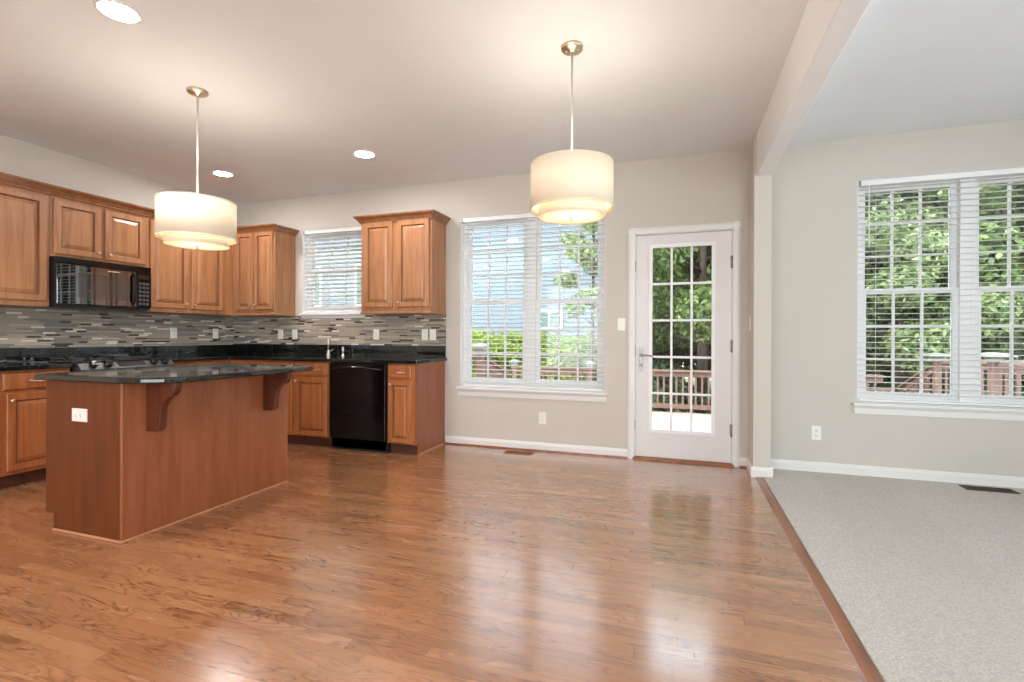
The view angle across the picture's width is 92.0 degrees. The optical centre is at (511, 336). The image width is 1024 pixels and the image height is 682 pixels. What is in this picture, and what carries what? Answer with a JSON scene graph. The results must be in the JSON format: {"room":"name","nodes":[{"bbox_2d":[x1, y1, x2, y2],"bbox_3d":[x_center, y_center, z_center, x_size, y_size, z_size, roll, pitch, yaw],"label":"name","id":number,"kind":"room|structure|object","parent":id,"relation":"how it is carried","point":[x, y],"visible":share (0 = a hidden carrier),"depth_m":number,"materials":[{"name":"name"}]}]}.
{"room":"kitchen","nodes":[
{"label":"kitchen","id":0,"kind":"room"},
{"bbox_2d":[0,135,233,347],"bbox_3d":[-4.800,-0.264,2.362,0.160,2.750,7.997,0,0,19],"label":"wall","id":1,"kind":"structure","parent":0,"point":[17,157],"depth_m":4.52,"materials":[{"name":"beige paint"}]},
{"bbox_2d":[0,172,54,306],"bbox_3d":[-4.021,-0.743,3.806,0.386,0.994,0.630,0,0,19],"label":"upper cabinet","id":2,"kind":"object","parent":1,"relation":"attached to","point":[24,202],"visible":1,"depth_m":3.90,"materials":[{"name":"brown wood"}]},
{"bbox_2d":[49,185,150,266],"bbox_3d":[-3.795,-0.953,4.473,0.386,0.575,0.776,0,0,19],"label":"upper cabinet","id":3,"kind":"object","parent":1,"relation":"attached to","point":[82,225],"visible":0.88,"depth_m":4.37,"materials":[{"name":"brown wood"}]},
{"bbox_2d":[36,256,150,310],"bbox_3d":[-3.768,-0.456,4.465,0.422,0.416,0.768,0,0,19],"label":"microwave oven","id":4,"kind":"object","parent":3,"relation":"attached to","point":[74,283],"visible":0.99,"depth_m":4.34,"materials":[{"name":"black plastic"}]},
{"bbox_2d":[0,306,233,347],"bbox_3d":[-3.947,-0.077,4.619,0.010,0.339,3.159,0,0,19],"label":"tiled wall","id":5,"kind":"structure","parent":1,"relation":"attached to","point":[20,327],"depth_m":4.72,"materials":[{"name":"grey tile"}]},
{"bbox_2d":[170,328,176,337],"bbox_3d":[-3.679,-0.040,5.381,0.009,0.116,0.072,0,0,19],"label":"wall outlet","id":6,"kind":"object","parent":5,"relation":"attached to","point":[173,331],"visible":1,"depth_m":5.37,"materials":[{"name":"white plastic"}]},
{"bbox_2d":[213,329,217,337],"bbox_3d":[-3.514,-0.038,5.867,0.009,0.116,0.072,0,0,19],"label":"wall outlet","id":7,"kind":"object","parent":5,"relation":"attached to","point":[215,331],"visible":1,"depth_m":5.86,"materials":[{"name":"white plastic"}]},
{"bbox_2d":[124,208,231,315],"bbox_3d":[-3.514,-0.744,5.305,0.386,0.994,0.975,0,0,19],"label":"upper cabinet","id":8,"kind":"object","parent":1,"relation":"attached to","point":[183,281],"visible":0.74,"depth_m":5.18,"materials":[{"name":"brown wood"}]},
{"bbox_2d":[0,443,864,681],"bbox_3d":[-1.970,1.222,1.405,5.825,0.200,7.997,0,0,19],"label":"floor","id":9,"kind":"structure","parent":0,"point":[446,562],"depth_m":2.25,"materials":[{"name":"brown wood"}]},
{"bbox_2d":[0,368,69,488],"bbox_3d":[-3.873,0.679,3.851,0.643,0.866,0.439,0,0,19],"label":"base cabinet","id":10,"kind":"object","parent":9,"relation":"on","point":[22,397],"visible":0.7,"depth_m":3.68,"materials":[{"name":"brown wood"}]},
{"bbox_2d":[26,354,174,371],"bbox_3d":[-3.637,0.631,4.417,0.708,0.920,0.782,0,0,19],"label":"range","id":11,"kind":"object","parent":9,"relation":"on","point":[107,361],"visible":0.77,"depth_m":4.26,"materials":[{"name":"black metal"}]},
{"bbox_2d":[26,354,171,363],"bbox_3d":[-3.658,0.194,4.424,0.645,0.045,0.782,0,0,19],"label":"cooktop","id":12,"kind":"object","parent":11,"relation":"in","point":[116,358],"depth_m":4.32,"materials":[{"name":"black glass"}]},
{"bbox_2d":[34,363,313,543],"bbox_3d":[-2.115,0.668,3.314,0.997,0.900,1.258,0,0,19],"label":"kitchen island","id":13,"kind":"object","parent":9,"relation":"on","point":[157,448],"visible":1,"depth_m":2.87,"materials":[{"name":"brown wood"}]},
{"bbox_2d":[72,408,86,421],"bbox_3d":[-2.435,0.442,2.782,0.124,0.074,0.009,0,0,19],"label":"wall outlet","id":14,"kind":"object","parent":13,"relation":"attached to","point":[79,415],"visible":1,"depth_m":2.78,"materials":[{"name":"white plastic"}]},
{"bbox_2d":[173,360,229,365],"bbox_3d":[-3.347,0.678,5.407,0.643,0.866,1.277,0,0,19],"label":"base cabinet","id":15,"kind":"object","parent":9,"relation":"on","point":[210,361],"visible":0.02,"depth_m":5.05,"materials":[{"name":"brown wood"}]},
{"bbox_2d":[26,344,446,363],"bbox_3d":[-2.392,0.171,4.675,2.919,0.156,2.070,0,0,19],"label":"countertop","id":16,"kind":"structure","parent":15,"relation":"on","point":[397,354],"depth_m":5.30,"materials":[{"name":"stone"}]},
{"bbox_2d":[326,339,333,355],"bbox_3d":[-2.031,0.118,5.519,0.074,0.194,0.147,0,0,-29],"label":"faucet","id":17,"kind":"object","parent":16,"relation":"on","point":[328,350],"visible":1,"depth_m":5.54,"materials":[{"name":"silver metal"}]},
{"bbox_2d":[230,360,261,363],"bbox_3d":[-2.778,0.679,5.562,0.442,0.866,0.636,0,0,19],"label":"base cabinet","id":18,"kind":"object","parent":9,"relation":"on","point":[231,361],"visible":0.02,"depth_m":5.29,"materials":[{"name":"brown wood"}]},
{"bbox_2d":[262,360,331,446],"bbox_3d":[-2.148,0.681,5.345,0.886,0.866,0.643,0,0,19],"label":"base cabinet","id":19,"kind":"object","parent":9,"relation":"on","point":[308,391],"visible":0.45,"depth_m":5.03,"materials":[{"name":"brown wood"}]},
{"bbox_2d":[329,362,390,452],"bbox_3d":[-1.423,0.685,5.081,0.646,0.864,0.662,0,0,19],"label":"dishwasher","id":20,"kind":"object","parent":9,"relation":"on","point":[358,391],"visible":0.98,"depth_m":4.80,"materials":[{"name":"black plastic"}]},
{"bbox_2d":[388,361,444,454],"bbox_3d":[-0.954,0.686,4.941,0.324,0.866,0.643,0,0,19],"label":"base cabinet","id":21,"kind":"object","parent":9,"relation":"on","point":[416,392],"visible":0.94,"depth_m":4.71,"materials":[{"name":"brown wood"}]},
{"bbox_2d":[503,450,533,454],"bbox_3d":[0.066,1.119,4.777,0.280,0.006,0.110,0,0,19],"label":"floor vent","id":22,"kind":"object","parent":9,"relation":"in","point":[506,451],"visible":1,"depth_m":4.77,"materials":[{"name":"brown wood"}]},
{"bbox_2d":[748,135,771,467],"bbox_3d":[2.058,-0.250,4.111,0.130,2.760,0.307,0,0,19],"label":"column","id":23,"kind":"structure","parent":9,"relation":"on","point":[760,187],"depth_m":3.97,"materials":[{"name":"beige paint"}]},
{"bbox_2d":[746,459,772,476],"bbox_3d":[2.047,1.084,4.094,0.160,0.092,0.297,0,0,19],"label":"baseboard","id":24,"kind":"structure","parent":23,"relation":"attached to","point":[753,471],"depth_m":3.96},
{"bbox_2d":[755,477,883,681],"bbox_3d":[0.749,1.179,0.321,0.061,0.106,7.687,0,0,19],"label":"trim","id":25,"kind":"structure","parent":9,"relation":"on","point":[862,660],"depth_m":2.11,"materials":[{"name":"brown wood"}]},
{"bbox_3d":[-4.046,0.679,3.342,0.643,0.866,0.633,0,0,19],"label":"base cabinet","id":26,"kind":"object","parent":9,"relation":"on","visible":0},
{"bbox_2d":[0,348,73,370],"bbox_3d":[-3.980,0.170,3.541,0.639,0.152,1.096,0,0,19],"label":"countertop","id":27,"kind":"structure","parent":26,"relation":"on","point":[11,359],"depth_m":3.92,"materials":[{"name":"stone"}]},
{"bbox_2d":[0,0,1023,203],"bbox_3d":[0.075,-1.746,0.711,10.445,0.250,8.317,0,0,19],"label":"ceiling","id":28,"kind":"structure","parent":0,"point":[438,90],"depth_m":3.12,"materials":[{"name":"white paint"}]},
{"bbox_2d":[93,0,142,23],"bbox_3d":[-1.972,-1.627,2.477,0.196,0.006,0.196,0,0,19],"label":"recessed light","id":29,"kind":"object","parent":28,"relation":"in","point":[115,10],"visible":1,"depth_m":2.47,"materials":[{"name":"white"}]},
{"bbox_2d":[154,86,236,250],"bbox_3d":[-2.089,-1.105,3.283,0.462,1.053,0.462,0,0,19],"label":"pendant lamp","id":30,"kind":"object","parent":28,"relation":"hanging from","point":[184,220],"visible":1,"depth_m":3.13,"materials":[{"name":"beige fabric"}]},
{"bbox_2d":[163,241,228,249],"bbox_3d":[-2.090,-0.608,3.283,0.370,0.004,0.370,0,0,19],"label":"diffuser","id":31,"kind":"object","parent":30,"relation":"attached to","point":[192,245],"depth_m":3.28,"materials":[{"name":"white glass"}]},
{"bbox_2d":[212,170,233,176],"bbox_3d":[-2.901,-1.634,4.963,0.196,0.006,0.196,0,0,19],"label":"recessed light","id":32,"kind":"object","parent":28,"relation":"in","point":[215,172],"visible":1,"depth_m":4.95,"materials":[{"name":"white"}]},
{"bbox_2d":[353,150,375,157],"bbox_3d":[-1.319,-1.628,4.418,0.196,0.006,0.196,0,0,19],"label":"recessed light","id":33,"kind":"object","parent":28,"relation":"in","point":[359,153],"visible":1,"depth_m":4.41,"materials":[{"name":"white"}]},
{"bbox_2d":[530,40,613,224],"bbox_3d":[0.335,-1.135,2.771,0.462,0.978,0.462,0,0,19],"label":"pendant lamp","id":34,"kind":"object","parent":28,"relation":"hanging from","point":[573,186],"visible":1,"depth_m":2.60,"materials":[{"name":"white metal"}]},
{"bbox_2d":[539,209,604,223],"bbox_3d":[0.334,-0.674,2.772,0.370,0.004,0.370,0,0,19],"label":"diffuser","id":35,"kind":"object","parent":34,"relation":"attached to","point":[552,216],"depth_m":2.75,"materials":[{"name":"white glass"}]},
{"bbox_2d":[757,0,871,175],"bbox_3d":[0.786,-1.458,0.314,0.112,0.340,7.700,0,0,19],"label":"ceiling beam","id":36,"kind":"structure","parent":28,"relation":"attached to","point":[825,28],"depth_m":2.55,"materials":[{"name":"white paint"}]},
{"bbox_2d":[234,119,1023,476],"bbox_3d":[1.379,-0.248,4.576,10.445,2.750,0.160,0,0,19],"label":"wall","id":37,"kind":"structure","parent":0,"point":[815,184],"depth_m":4.17,"materials":[{"name":"beige paint"}]},
{"bbox_2d":[232,223,298,316],"bbox_3d":[-2.879,-0.745,5.732,0.680,1.008,0.381,0,0,19],"label":"upper cabinet","id":38,"kind":"object","parent":37,"relation":"attached to","point":[263,255],"visible":0.98,"depth_m":5.62,"materials":[{"name":"brown wood"}]},
{"bbox_2d":[299,225,365,317],"bbox_3d":[-2.030,-0.729,5.706,0.890,1.034,0.205,0,0,19],"label":"window","id":39,"kind":"structure","parent":37,"relation":"in","point":[327,314],"depth_m":5.76,"materials":[{"name":"white plastic"}]},
{"bbox_2d":[303,226,361,312],"bbox_3d":[-2.040,-0.759,5.676,0.834,0.957,0.062,0,0,19],"label":"window blind","id":40,"kind":"object","parent":39,"relation":"attached to","point":[347,229],"visible":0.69,"depth_m":5.69,"materials":[{"name":"white plastic"}]},
{"bbox_2d":[234,314,445,345],"bbox_3d":[-2.065,-0.075,5.652,2.896,0.335,0.010,0,0,19],"label":"tiled wall","id":41,"kind":"structure","parent":37,"relation":"attached to","point":[403,330],"depth_m":5.60,"materials":[{"name":"grey tile"}]},
{"bbox_2d":[278,330,282,338],"bbox_3d":[-2.754,-0.027,5.876,0.072,0.116,0.009,0,0,19],"label":"wall outlet","id":42,"kind":"object","parent":41,"relation":"attached to","point":[280,332],"visible":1,"depth_m":5.87,"materials":[{"name":"white plastic"}]},
{"bbox_2d":[292,329,296,338],"bbox_3d":[-2.555,-0.026,5.809,0.072,0.116,0.009,0,0,19],"label":"wall outlet","id":43,"kind":"object","parent":41,"relation":"attached to","point":[294,331],"visible":1,"depth_m":5.81,"materials":[{"name":"white plastic"}]},
{"bbox_2d":[373,329,378,339],"bbox_3d":[-1.499,-0.025,5.451,0.072,0.116,0.009,0,0,19],"label":"wall outlet","id":44,"kind":"object","parent":41,"relation":"attached to","point":[375,331],"visible":1,"depth_m":5.45,"materials":[{"name":"white plastic"}]},
{"bbox_2d":[422,329,427,339],"bbox_3d":[-0.929,-0.022,5.258,0.072,0.116,0.009,0,0,19],"label":"wall outlet","id":45,"kind":"object","parent":41,"relation":"attached to","point":[424,331],"visible":1,"depth_m":5.25,"materials":[{"name":"white plastic"}]},
{"bbox_2d":[430,329,435,339],"bbox_3d":[-0.841,-0.022,5.224,0.072,0.116,0.017,0,0,19],"label":"light switch","id":46,"kind":"object","parent":41,"relation":"attached to","point":[432,331],"visible":1,"depth_m":5.22,"materials":[{"name":"white plastic"}]},
{"bbox_2d":[353,209,450,314],"bbox_3d":[-1.145,-0.739,5.145,0.935,1.008,0.381,0,0,19],"label":"upper cabinet","id":47,"kind":"object","parent":37,"relation":"attached to","point":[403,254],"visible":1,"depth_m":5.01,"materials":[{"name":"brown wood"}]},
{"bbox_2d":[456,212,607,401],"bbox_3d":[0.189,-0.311,4.955,1.559,1.845,0.205,0,0,19],"label":"window","id":48,"kind":"structure","parent":37,"relation":"in","point":[466,315],"depth_m":4.96,"materials":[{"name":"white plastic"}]},
{"bbox_2d":[462,213,603,390],"bbox_3d":[0.178,-0.356,4.925,1.473,1.738,0.062,0,0,19],"label":"window blind","id":49,"kind":"object","parent":48,"relation":"attached to","point":[527,215],"visible":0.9,"depth_m":4.93,"materials":[{"name":"white plastic"}]},
{"bbox_2d":[539,412,545,423],"bbox_3d":[0.299,0.801,4.853,0.072,0.116,0.009,0,0,19],"label":"wall outlet","id":50,"kind":"object","parent":37,"relation":"attached to","point":[542,415],"visible":1,"depth_m":4.85,"materials":[{"name":"white plastic"}]},
{"bbox_2d":[618,318,624,330],"bbox_3d":[1.019,-0.114,4.605,0.072,0.118,0.017,0,0,19],"label":"light switch","id":51,"kind":"object","parent":37,"relation":"attached to","point":[621,321],"visible":1,"depth_m":4.61,"materials":[{"name":"white plastic"}]},
{"bbox_2d":[628,221,740,466],"bbox_3d":[1.545,0.063,4.492,0.951,2.128,0.214,0,0,19],"label":"door","id":52,"kind":"structure","parent":37,"relation":"in","point":[720,446],"depth_m":4.43,"materials":[{"name":"white paint"}]},
{"bbox_2d":[445,435,1023,487],"bbox_3d":[2.722,1.086,4.030,7.220,0.092,0.015,0,0,19],"label":"baseboard","id":53,"kind":"structure","parent":37,"relation":"attached to","point":[876,471],"depth_m":4.05,"materials":[{"name":"white wood"}]},
{"bbox_2d":[811,426,820,439],"bbox_3d":[2.523,0.799,4.100,0.072,0.116,0.009,0,0,19],"label":"wall outlet","id":54,"kind":"object","parent":37,"relation":"attached to","point":[815,430],"visible":1,"depth_m":4.10,"materials":[{"name":"white plastic"}]},
{"bbox_2d":[852,166,1023,420],"bbox_3d":[3.527,-0.323,3.825,1.564,1.894,0.205,0,0,19],"label":"window","id":55,"kind":"structure","parent":37,"relation":"in","point":[960,312],"depth_m":3.86,"materials":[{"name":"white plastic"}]},
{"bbox_2d":[858,167,1023,406],"bbox_3d":[3.517,-0.369,3.794,1.478,1.787,0.062,0,0,19],"label":"window blind","id":56,"kind":"object","parent":55,"relation":"attached to","point":[1010,171],"visible":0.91,"depth_m":3.86,"materials":[{"name":"white plastic"}]},
{"bbox_2d":[763,469,1023,681],"bbox_3d":[2.843,1.233,-0.224,4.262,0.212,7.997,0,0,19],"label":"floor","id":57,"kind":"structure","parent":0,"point":[928,576],"depth_m":2.42,"materials":[{"name":"beige carpet"}]},
{"bbox_2d":[959,485,1020,493],"bbox_3d":[3.500,1.120,3.630,0.310,0.006,0.120,0,0,19],"label":"floor vent","id":58,"kind":"object","parent":57,"relation":"in","point":[968,487],"visible":1,"depth_m":3.62,"materials":[{"name":"grey metal"}]},
{"label":"outside","id":59,"kind":"structure","parent":0,"visible":0},
{"bbox_2d":[652,411,710,431],"bbox_3d":[4.149,1.490,6.502,10.900,0.035,5.223,0,0,19],"label":"floor","id":60,"kind":"structure","parent":59,"point":[701,422],"depth_m":8.54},
{"bbox_2d":[472,344,489,378],"bbox_3d":[-0.865,0.796,6.575,1.150,1.440,0.200,0,0,19],"label":"deck railing","id":61,"kind":"object","parent":60,"relation":"on","point":[481,347],"visible":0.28,"depth_m":6.37,"materials":[{"name":"brown wood"}]},
{"bbox_2d":[485,357,511,378],"bbox_3d":[-0.238,0.799,7.445,0.135,1.081,1.886,0,0,10],"label":"deck railing","id":62,"kind":"object","parent":61,"relation":"attached to","point":[491,362],"visible":0.27,"depth_m":7.22,"materials":[{"name":"brown wood"}]},
{"bbox_2d":[510,360,883,409],"bbox_3d":[3.158,1.034,9.542,6.730,1.060,0.200,0,0,19],"label":"deck railing","id":63,"kind":"object","parent":60,"relation":"on","point":[702,374],"visible":0.26,"depth_m":9.56,"materials":[{"name":"brown wood"}]},
{"bbox_2d":[923,353,1023,395],"bbox_3d":[8.070,0.867,7.826,2.525,1.190,0.330,0,0,19],"label":"deck railing","id":64,"kind":"object","parent":60,"relation":"on","point":[934,363],"visible":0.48,"depth_m":8.12,"materials":[{"name":"brown wood"}]},
{"bbox_2d":[890,367,932,392],"bbox_3d":[7.112,1.119,8.794,0.135,1.275,1.221,0,0,13],"label":"deck railing","id":65,"kind":"object","parent":64,"relation":"attached to","point":[925,374],"visible":0.29,"depth_m":8.62,"materials":[{"name":"brown wood"}]},
{"bbox_2d":[981,352,1023,395],"bbox_3d":[7.653,0.799,5.750,3.585,1.190,0.330,0,0,19],"label":"deck railing","id":66,"kind":"object","parent":60,"relation":"on","point":[989,364],"visible":0.47,"depth_m":6.22,"materials":[{"name":"brown wood"}]},
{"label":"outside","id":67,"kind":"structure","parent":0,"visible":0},
{"bbox_2d":[653,365,710,413],"bbox_3d":[8.134,2.271,20.932,46.000,0.300,35.133,0,0,19],"label":"ground","id":68,"kind":"structure","parent":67,"point":[686,378],"depth_m":22.38,"materials":[{"name":"white"}]},
{"bbox_2d":[315,223,597,341],"bbox_3d":[-2.065,-3.014,22.868,16.200,10.200,9.000,0,0,19],"label":"house","id":69,"kind":"structure","parent":68,"relation":"on","point":[496,319],"depth_m":18.00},
{"bbox_2d":[472,330,522,376],"bbox_3d":[-0.696,0.933,14.309,2.682,2.361,2.370,0,0,36],"label":"shrub","id":70,"kind":"object","parent":68,"relation":"on","point":[491,335],"visible":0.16,"depth_m":13.85,"materials":[{"name":"green plant"}]},
{"bbox_2d":[493,331,566,380],"bbox_3d":[0.654,0.961,14.146,2.628,2.314,2.323,0,0,-21],"label":"shrub","id":71,"kind":"object","parent":68,"relation":"on","point":[514,357],"visible":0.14,"depth_m":13.60,"materials":[{"name":"green plant"}]},
{"bbox_2d":[541,333,596,380],"bbox_3d":[1.705,1.000,13.551,2.252,2.243,2.548,0,0,0],"label":"shrub","id":72,"kind":"object","parent":68,"relation":"on","point":[584,339],"visible":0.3,"depth_m":12.91,"materials":[{"name":"green plant"}]},
{"bbox_2d":[552,221,597,361],"bbox_3d":[1.859,-0.857,11.935,1.772,5.948,1.998,0,0,19],"label":"young tree","id":73,"kind":"object","parent":68,"relation":"on","point":[569,280],"visible":0.28,"depth_m":11.85,"materials":[{"name":"green plant"}]},
{"bbox_2d":[582,341,596,379],"bbox_3d":[2.764,1.062,13.719,2.414,2.125,2.133,0,0,-30],"label":"shrub","id":74,"kind":"object","parent":68,"relation":"on","point":[589,341],"visible":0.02,"depth_m":13.15,"materials":[{"name":"green plant"}]},
{"bbox_2d":[652,359,707,412],"bbox_3d":[3.807,1.353,12.384,1.951,1.564,2.517,0,0,42],"label":"shrub","id":75,"kind":"object","parent":68,"relation":"on","point":[664,365],"visible":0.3,"depth_m":11.82,"materials":[{"name":"green plant"}]},
{"bbox_2d":[652,329,710,377],"bbox_3d":[6.648,0.519,21.058,5.324,3.195,4.158,0,0,19],"label":"shrub","id":76,"kind":"object","parent":68,"relation":"on","point":[685,362],"visible":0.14,"depth_m":19.71,"materials":[{"name":"green plant"}]},
{"bbox_2d":[652,246,711,413],"bbox_3d":[4.810,-1.719,12.818,4.950,7.689,5.497,0,0,13],"label":"broadleaf tree","id":77,"kind":"object","parent":68,"relation":"on","point":[702,296],"visible":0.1,"depth_m":12.47,"materials":[{"name":"green plant"}]},
{"bbox_2d":[653,245,711,350],"bbox_3d":[7.045,-2.485,15.388,6.596,9.227,5.940,0,0,-35],"label":"broadleaf tree","id":78,"kind":"object","parent":68,"relation":"on","point":[696,255],"visible":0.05,"depth_m":14.36,"materials":[{"name":"green plant"}]},
{"bbox_2d":[699,389,710,413],"bbox_3d":[5.607,1.360,11.368,2.517,1.564,1.951,0,0,19],"label":"shrub","id":79,"kind":"object","parent":68,"relation":"on","point":[705,402],"visible":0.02,"depth_m":11.57,"materials":[{"name":"green plant"}]},
{"bbox_2d":[868,384,890,391],"bbox_3d":[6.939,1.471,9.582,0.710,1.190,0.300,0,0,19],"label":"deck railing","id":80,"kind":"object","parent":68,"relation":"on","point":[879,390],"visible":0.03,"depth_m":9.49,"materials":[{"name":"brown wood"}]},
{"bbox_2d":[866,346,949,388],"bbox_3d":[9.921,1.141,12.376,2.537,2.033,3.272,0,0,-26],"label":"shrub","id":81,"kind":"object","parent":68,"relation":"on","point":[885,379],"visible":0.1,"depth_m":12.21,"materials":[{"name":"green plant"}]},
{"bbox_2d":[865,195,1023,387],"bbox_3d":[9.345,-0.618,11.553,4.403,5.522,4.000,0,0,-27],"label":"tree","id":82,"kind":"object","parent":68,"relation":"on","point":[906,301],"visible":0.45,"depth_m":10.68,"materials":[{"name":"green plant"}]},
{"bbox_2d":[865,182,1023,351],"bbox_3d":[11.732,-2.272,12.001,6.321,8.843,5.692,0,0,40],"label":"broadleaf tree","id":83,"kind":"object","parent":68,"relation":"on","point":[1020,186],"visible":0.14,"depth_m":11.03,"materials":[{"name":"green plant"}]},
{"bbox_2d":[865,190,1023,352],"bbox_3d":[10.560,-2.649,14.428,6.836,9.578,6.631,0,0,-18],"label":"tree","id":84,"kind":"object","parent":68,"relation":"on","point":[872,197],"visible":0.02,"depth_m":12.01,"materials":[{"name":"green plant"}]},
{"bbox_2d":[930,352,1023,395],"bbox_3d":[10.147,1.222,10.388,2.342,1.877,3.020,0,0,-17],"label":"shrub","id":85,"kind":"object","parent":68,"relation":"on","point":[1018,357],"visible":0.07,"depth_m":10.11,"materials":[{"name":"green plant"}]},
{"bbox_2d":[981,273,1023,358],"bbox_3d":[12.826,-0.331,10.884,3.963,4.970,3.600,0,0,39],"label":"tree","id":86,"kind":"object","parent":68,"relation":"on","point":[1000,343],"visible":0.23,"depth_m":11.09,"materials":[{"name":"green plant"}]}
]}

